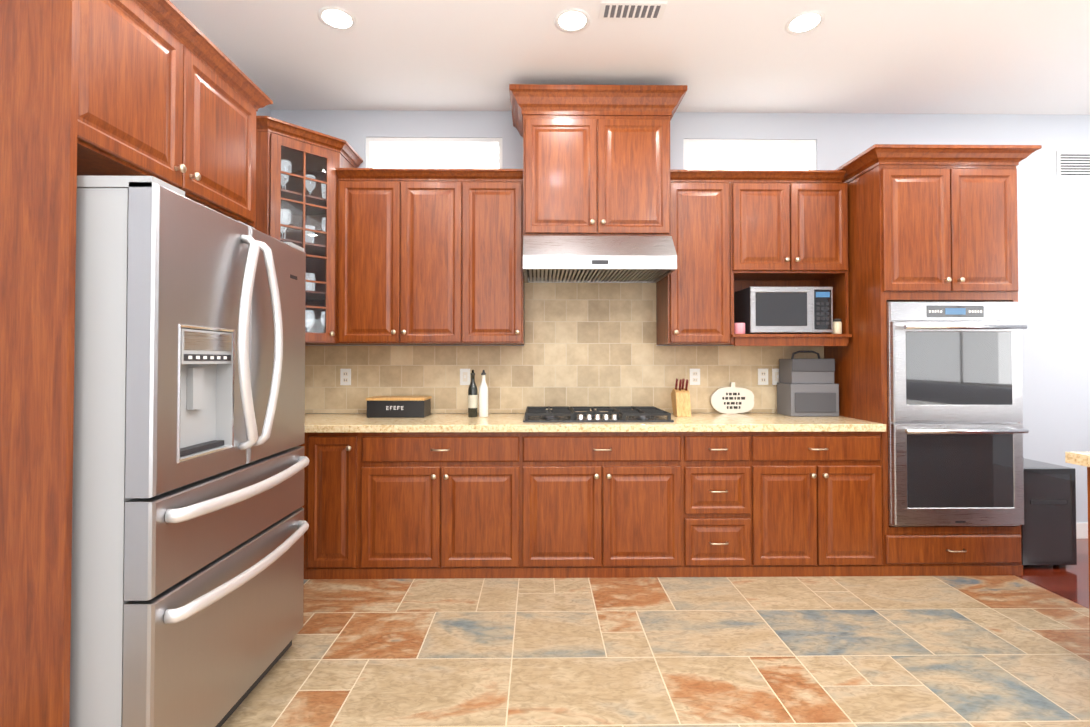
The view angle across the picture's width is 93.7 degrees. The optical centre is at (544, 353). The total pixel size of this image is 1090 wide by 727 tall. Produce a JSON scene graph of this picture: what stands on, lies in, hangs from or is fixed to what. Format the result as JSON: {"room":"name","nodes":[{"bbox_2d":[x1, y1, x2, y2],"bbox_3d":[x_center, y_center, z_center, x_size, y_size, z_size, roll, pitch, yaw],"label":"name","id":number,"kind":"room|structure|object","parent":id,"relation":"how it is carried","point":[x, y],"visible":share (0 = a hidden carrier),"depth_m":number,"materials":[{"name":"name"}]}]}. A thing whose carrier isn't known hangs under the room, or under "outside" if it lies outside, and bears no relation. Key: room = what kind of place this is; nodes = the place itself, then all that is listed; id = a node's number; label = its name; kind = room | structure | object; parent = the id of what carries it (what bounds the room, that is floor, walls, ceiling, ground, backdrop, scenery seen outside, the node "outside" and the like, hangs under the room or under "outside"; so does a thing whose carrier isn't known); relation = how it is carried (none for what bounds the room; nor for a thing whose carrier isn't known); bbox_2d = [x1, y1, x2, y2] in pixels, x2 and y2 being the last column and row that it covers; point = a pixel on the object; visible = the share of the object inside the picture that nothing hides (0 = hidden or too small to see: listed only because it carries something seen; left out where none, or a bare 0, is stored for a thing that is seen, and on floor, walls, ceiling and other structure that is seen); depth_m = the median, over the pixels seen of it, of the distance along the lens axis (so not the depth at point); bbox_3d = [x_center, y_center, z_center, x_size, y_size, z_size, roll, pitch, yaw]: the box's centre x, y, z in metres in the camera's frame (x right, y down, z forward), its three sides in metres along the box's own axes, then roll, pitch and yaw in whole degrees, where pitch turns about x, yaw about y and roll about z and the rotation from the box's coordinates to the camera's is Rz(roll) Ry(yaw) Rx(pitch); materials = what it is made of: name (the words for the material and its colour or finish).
{"room":"kitchen","nodes":[
{"label":"kitchen","id":0,"kind":"room"},
{"bbox_2d":[256,106,271,116],"bbox_3d":[-1.977,-0.298,0.683,0.120,3.160,5.850,0,-1,-1],"label":"wall","id":1,"kind":"structure","parent":0,"point":[265,111],"depth_m":3.56,"materials":[{"name":"grey paint"}]},
{"bbox_2d":[169,0,1089,114],"bbox_3d":[1.858,-1.827,0.759,7.790,0.100,6.100,0,-1,-1],"label":"ceiling","id":2,"kind":"structure","parent":0,"point":[927,56],"depth_m":2.97,"materials":[{"name":"white paint"}]},
{"bbox_2d":[317,6,356,30],"bbox_3d":[-1.086,-1.746,2.671,0.190,0.006,0.190,0,-1,-1],"label":"recessed light","id":3,"kind":"object","parent":2,"relation":"in","point":[336,17],"visible":1,"depth_m":2.67,"materials":[{"name":"white plastic"}]},
{"bbox_2d":[554,8,589,32],"bbox_3d":[0.144,-1.745,2.686,0.190,0.006,0.190,0,-1,-1],"label":"recessed light","id":4,"kind":"object","parent":2,"relation":"in","point":[571,20],"visible":1,"depth_m":2.68,"materials":[{"name":"white plastic"}]},
{"bbox_2d":[598,2,666,19],"bbox_3d":[0.444,-1.746,2.605,0.330,0.008,0.120,0,-1,-1],"label":"ceiling vent","id":5,"kind":"object","parent":2,"relation":"in","point":[636,10],"visible":1,"depth_m":2.60,"materials":[{"name":"white plastic"}]},
{"bbox_2d":[785,10,824,34],"bbox_3d":[1.374,-1.745,2.702,0.190,0.006,0.190,0,-1,-1],"label":"recessed light","id":6,"kind":"object","parent":2,"relation":"in","point":[803,22],"visible":1,"depth_m":2.70,"materials":[{"name":"white plastic"}]},
{"bbox_2d":[221,575,1089,726],"bbox_3d":[0.448,1.307,0.695,4.730,0.050,5.860,0,-1,-1],"label":"floor","id":7,"kind":"structure","parent":0,"point":[922,651],"depth_m":2.21,"materials":[{"name":"tile"}]},
{"bbox_2d":[0,0,272,726],"bbox_3d":[-1.592,0.049,1.865,0.670,2.500,1.065,0,-1,-1],"label":"cabinet","id":8,"kind":"object","parent":7,"relation":"on","point":[169,92],"visible":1,"depth_m":1.34,"materials":[{"name":"brown wood"}]},
{"bbox_2d":[69,176,308,726],"bbox_3d":[-1.438,0.410,1.831,0.886,1.777,0.907,0,-1,-1],"label":"fridge","id":9,"kind":"object","parent":7,"relation":"on","point":[190,526],"visible":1,"depth_m":1.48,"materials":[{"name":"grey metal"}]},
{"bbox_2d":[299,433,310,578],"bbox_3d":[-1.666,0.894,3.282,0.560,0.852,0.635,0,-1,-1],"label":"base cabinet","id":10,"kind":"object","parent":7,"relation":"on","point":[307,435],"depth_m":2.99,"materials":[{"name":"brown wood"}]},
{"bbox_2d":[307,433,358,578],"bbox_3d":[-1.238,0.894,3.287,0.296,0.852,0.635,0,-1,-1],"label":"base cabinet","id":11,"kind":"object","parent":7,"relation":"on","point":[333,466],"depth_m":2.97,"materials":[{"name":"brown wood"}]},
{"bbox_2d":[359,432,522,578],"bbox_3d":[-0.617,0.894,3.295,0.946,0.852,0.635,0,-1,-1],"label":"base cabinet","id":12,"kind":"object","parent":7,"relation":"on","point":[439,505],"depth_m":2.98,"materials":[{"name":"brown wood"}]},
{"bbox_2d":[523,432,686,577],"bbox_3d":[0.332,0.894,3.307,0.952,0.852,0.635,0,-1,-1],"label":"base cabinet","id":13,"kind":"object","parent":7,"relation":"on","point":[596,504],"depth_m":2.99,"materials":[{"name":"brown wood"}]},
{"bbox_2d":[305,413,885,432],"bbox_3d":[0.026,0.442,3.297,3.943,0.044,0.658,0,-1,-1],"label":"countertop","id":14,"kind":"structure","parent":13,"relation":"on","point":[514,422],"depth_m":2.99,"materials":[{"name":"stone"}]},
{"bbox_2d":[366,396,431,417],"bbox_3d":[-0.978,0.357,3.436,0.385,0.128,0.210,0,-1,-1],"label":"bread box","id":15,"kind":"object","parent":14,"relation":"on","point":[398,406],"visible":1,"depth_m":3.34,"materials":[{"name":"black"}]},
{"bbox_2d":[468,370,477,416],"bbox_3d":[-0.477,0.265,3.379,0.063,0.311,0.063,0,-1,-1],"label":"bottle","id":16,"kind":"object","parent":14,"relation":"on","point":[472,399],"visible":1,"depth_m":3.35,"materials":[{"name":"black glass"}]},
{"bbox_2d":[479,370,487,416],"bbox_3d":[-0.406,0.265,3.380,0.062,0.311,0.062,0,-1,-1],"label":"bottle","id":17,"kind":"object","parent":14,"relation":"on","point":[483,399],"visible":1,"depth_m":3.35,"materials":[{"name":"white"}]},
{"bbox_2d":[523,406,673,421],"bbox_3d":[0.319,0.392,3.333,0.910,0.055,0.510,0,-1,-1],"label":"cooktop","id":18,"kind":"object","parent":14,"relation":"in","point":[612,414],"visible":1,"depth_m":3.18,"materials":[{"name":"grey metal"}]},
{"bbox_2d":[671,378,690,416],"bbox_3d":[0.923,0.296,3.469,0.094,0.251,0.165,0,-1,-1],"label":"knife block","id":19,"kind":"object","parent":14,"relation":"on","point":[680,399],"visible":1,"depth_m":3.42,"materials":[{"name":"brown wood"}]},
{"bbox_2d":[710,382,753,413],"bbox_3d":[1.320,0.315,3.600,0.303,0.221,0.019,0,-1,-1],"label":"sign","id":20,"kind":"object","parent":14,"relation":"on","point":[732,399],"visible":0.92,"depth_m":3.59,"materials":[{"name":"beige paint"}]},
{"bbox_2d":[777,351,838,416],"bbox_3d":[1.794,0.202,3.495,0.322,0.441,0.208,0,-1,-1],"label":"lunch bag","id":21,"kind":"object","parent":14,"relation":"on","point":[807,387],"visible":1,"depth_m":3.41,"materials":[{"name":"grey fabric"}]},
{"bbox_2d":[687,432,754,576],"bbox_3d":[1.010,0.894,3.316,0.404,0.852,0.635,0,-1,-1],"label":"base cabinet","id":22,"kind":"object","parent":7,"relation":"on","point":[720,465],"depth_m":3.00,"materials":[{"name":"brown wood"}]},
{"bbox_2d":[755,432,883,576],"bbox_3d":[1.605,0.894,3.324,0.786,0.852,0.635,0,-1,-1],"label":"base cabinet","id":23,"kind":"object","parent":7,"relation":"on","point":[818,495],"depth_m":3.01,"materials":[{"name":"brown wood"}]},
{"bbox_2d":[824,144,1041,575],"bbox_3d":[2.415,0.052,3.318,0.986,2.536,0.693,0,-1,-1],"label":"tall cabinet","id":24,"kind":"object","parent":7,"relation":"on","point":[932,223],"visible":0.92,"depth_m":3.04,"materials":[{"name":"brown wood"}]},
{"bbox_2d":[887,302,1028,525],"bbox_3d":[2.419,0.361,3.265,0.770,1.326,0.678,0,-1,-1],"label":"double oven","id":25,"kind":"object","parent":24,"relation":"in","point":[956,430],"visible":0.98,"depth_m":2.99,"materials":[{"name":"silver metal"}]},
{"bbox_2d":[272,110,1089,522],"bbox_3d":[1.820,-0.254,3.726,7.790,3.160,0.120,0,-1,-1],"label":"wall","id":26,"kind":"structure","parent":0,"point":[1054,262],"depth_m":3.69,"materials":[{"name":"grey paint"}]},
{"bbox_2d":[255,116,362,344],"bbox_3d":[-1.618,-0.722,3.296,0.655,1.315,0.655,0,-1,-1],"label":"upper cabinet","id":27,"kind":"object","parent":26,"relation":"attached to","point":[296,188],"visible":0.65,"depth_m":3.18,"materials":[{"name":"brown wood"}]},
{"bbox_2d":[335,168,466,344],"bbox_3d":[-0.940,-0.621,3.459,0.802,1.117,0.345,0,-1,-1],"label":"upper cabinet","id":28,"kind":"object","parent":26,"relation":"attached to","point":[430,256],"depth_m":3.29,"materials":[{"name":"brown wood"}]},
{"bbox_2d":[463,169,523,344],"bbox_3d":[-0.342,-0.621,3.467,0.394,1.117,0.345,0,-1,-1],"label":"upper cabinet","id":29,"kind":"object","parent":26,"relation":"attached to","point":[493,275],"depth_m":3.30,"materials":[{"name":"brown wood"}]},
{"bbox_2d":[305,283,823,412],"bbox_3d":[0.022,-0.153,3.633,3.943,1.153,0.012,0,-1,-1],"label":"backsplash","id":30,"kind":"structure","parent":26,"relation":"attached to","point":[590,344],"depth_m":3.63,"materials":[{"name":"tile"}]},
{"bbox_2d":[340,369,350,384],"bbox_3d":[-1.404,0.167,3.599,0.072,0.116,0.008,0,-1,-1],"label":"electrical outlet","id":31,"kind":"object","parent":30,"relation":"attached to","point":[345,376],"visible":1,"depth_m":3.60,"materials":[{"name":"white plastic"}]},
{"bbox_2d":[460,369,469,384],"bbox_3d":[-0.564,0.167,3.608,0.072,0.116,0.010,0,-1,-1],"label":"electrical outlet","id":32,"kind":"object","parent":30,"relation":"attached to","point":[464,376],"visible":0.95,"depth_m":3.61,"materials":[{"name":"white plastic"}]},
{"bbox_2d":[690,369,699,384],"bbox_3d":[1.066,0.167,3.630,0.072,0.116,0.008,0,-1,-1],"label":"electrical outlet","id":33,"kind":"object","parent":30,"relation":"attached to","point":[694,376],"visible":1,"depth_m":3.63,"materials":[{"name":"white plastic"}]},
{"bbox_2d":[758,369,767,384],"bbox_3d":[1.553,0.167,3.637,0.072,0.116,0.008,0,-1,-1],"label":"electrical outlet","id":34,"kind":"object","parent":30,"relation":"attached to","point":[762,376],"visible":1,"depth_m":3.63,"materials":[{"name":"white plastic"}]},
{"bbox_2d":[772,369,779,384],"bbox_3d":[1.655,0.167,3.637,0.072,0.116,0.010,0,-1,-1],"label":"electrical outlet","id":35,"kind":"object","parent":30,"relation":"attached to","point":[775,376],"visible":0.74,"depth_m":3.63,"materials":[{"name":"white plastic"}]},
{"bbox_2d":[509,84,686,235],"bbox_3d":[0.328,-1.198,3.406,1.104,0.920,0.500,0,-1,-1],"label":"upper cabinet","id":36,"kind":"object","parent":26,"relation":"attached to","point":[596,160],"visible":1,"depth_m":3.22,"materials":[{"name":"brown wood"}]},
{"bbox_2d":[523,236,676,282],"bbox_3d":[0.328,-0.619,3.354,0.930,0.230,0.556,0,-1,-1],"label":"range hood","id":37,"kind":"object","parent":36,"relation":"attached to","point":[599,259],"visible":1,"depth_m":3.13,"materials":[{"name":"silver metal"}]},
{"bbox_2d":[656,170,734,344],"bbox_3d":[1.002,-0.621,3.484,0.407,1.117,0.345,0,-1,-1],"label":"upper cabinet","id":38,"kind":"object","parent":26,"relation":"attached to","point":[695,302],"depth_m":3.31,"materials":[{"name":"brown wood"}]},
{"bbox_2d":[735,170,847,283],"bbox_3d":[1.596,-0.851,3.495,0.774,0.657,0.345,0,-1,-1],"label":"upper cabinet","id":39,"kind":"object","parent":26,"relation":"attached to","point":[791,226],"depth_m":3.32,"materials":[{"name":"brown wood"}]},
{"bbox_2d":[734,286,832,333],"bbox_3d":[1.603,-0.278,3.469,0.540,0.309,0.299,0,-1,-1],"label":"microwave","id":40,"kind":"object","parent":39,"relation":"in","point":[782,310],"visible":0.85,"depth_m":3.32,"materials":[{"name":"grey plastic"}]},
{"bbox_2d":[831,319,841,333],"bbox_3d":[1.921,-0.175,3.366,0.060,0.100,0.060,0,-1,-1],"label":"jar","id":41,"kind":"object","parent":39,"relation":"in","point":[837,326],"visible":0.77,"depth_m":3.34,"materials":[{"name":"beige glass"}]},
{"bbox_2d":[1056,151,1089,178],"bbox_3d":[3.868,-1.364,3.703,0.315,0.200,0.009,0,-1,-1],"label":"air vent","id":42,"kind":"object","parent":26,"relation":"in","point":[1073,164],"visible":1,"depth_m":3.70,"materials":[{"name":"white plastic"}]},
{"bbox_2d":[1076,523,1087,538],"bbox_3d":[4.219,1.271,3.667,2.748,0.110,0.013,0,-1,-1],"label":"baseboard","id":43,"kind":"structure","parent":26,"relation":"attached to","point":[1081,530],"depth_m":3.66,"materials":[{"name":"white plastic"}]},
{"bbox_2d":[734,323,744,333],"bbox_3d":[1.282,-0.162,3.373,0.076,0.074,0.076,0,-1,-1],"label":"candle","id":44,"kind":"object","parent":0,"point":[739,328],"visible":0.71,"depth_m":3.34,"materials":[{"name":"pink wax"}]},
{"bbox_2d":[1015,539,1088,608],"bbox_3d":[4.223,1.308,0.743,2.820,0.050,5.860,0,-1,-1],"label":"floor","id":45,"kind":"structure","parent":0,"point":[1070,582],"depth_m":3.00,"materials":[{"name":"brown wood"}]},
{"bbox_2d":[1021,458,1076,566],"bbox_3d":[3.059,1.013,3.342,0.340,0.615,0.482,0,-1,-1],"label":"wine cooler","id":46,"kind":"object","parent":45,"relation":"on","point":[1048,532],"visible":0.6,"depth_m":3.11,"materials":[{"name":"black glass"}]},
{"bbox_2d":[1087,468,1089,621],"bbox_3d":[2.837,0.863,1.207,1.280,0.854,1.710,0,-1,-1],"label":"kitchen island","id":47,"kind":"object","parent":45,"relation":"on","point":[1088,469],"depth_m":2.05,"materials":[{"name":"brown wood"}]},
{"bbox_2d":[1065,452,1089,467],"bbox_3d":[2.834,0.412,1.204,1.387,0.044,1.790,0,-1,-1],"label":"island countertop","id":48,"kind":"structure","parent":47,"relation":"on","point":[1083,458],"depth_m":2.05,"materials":[{"name":"beige stone"}]}
]}

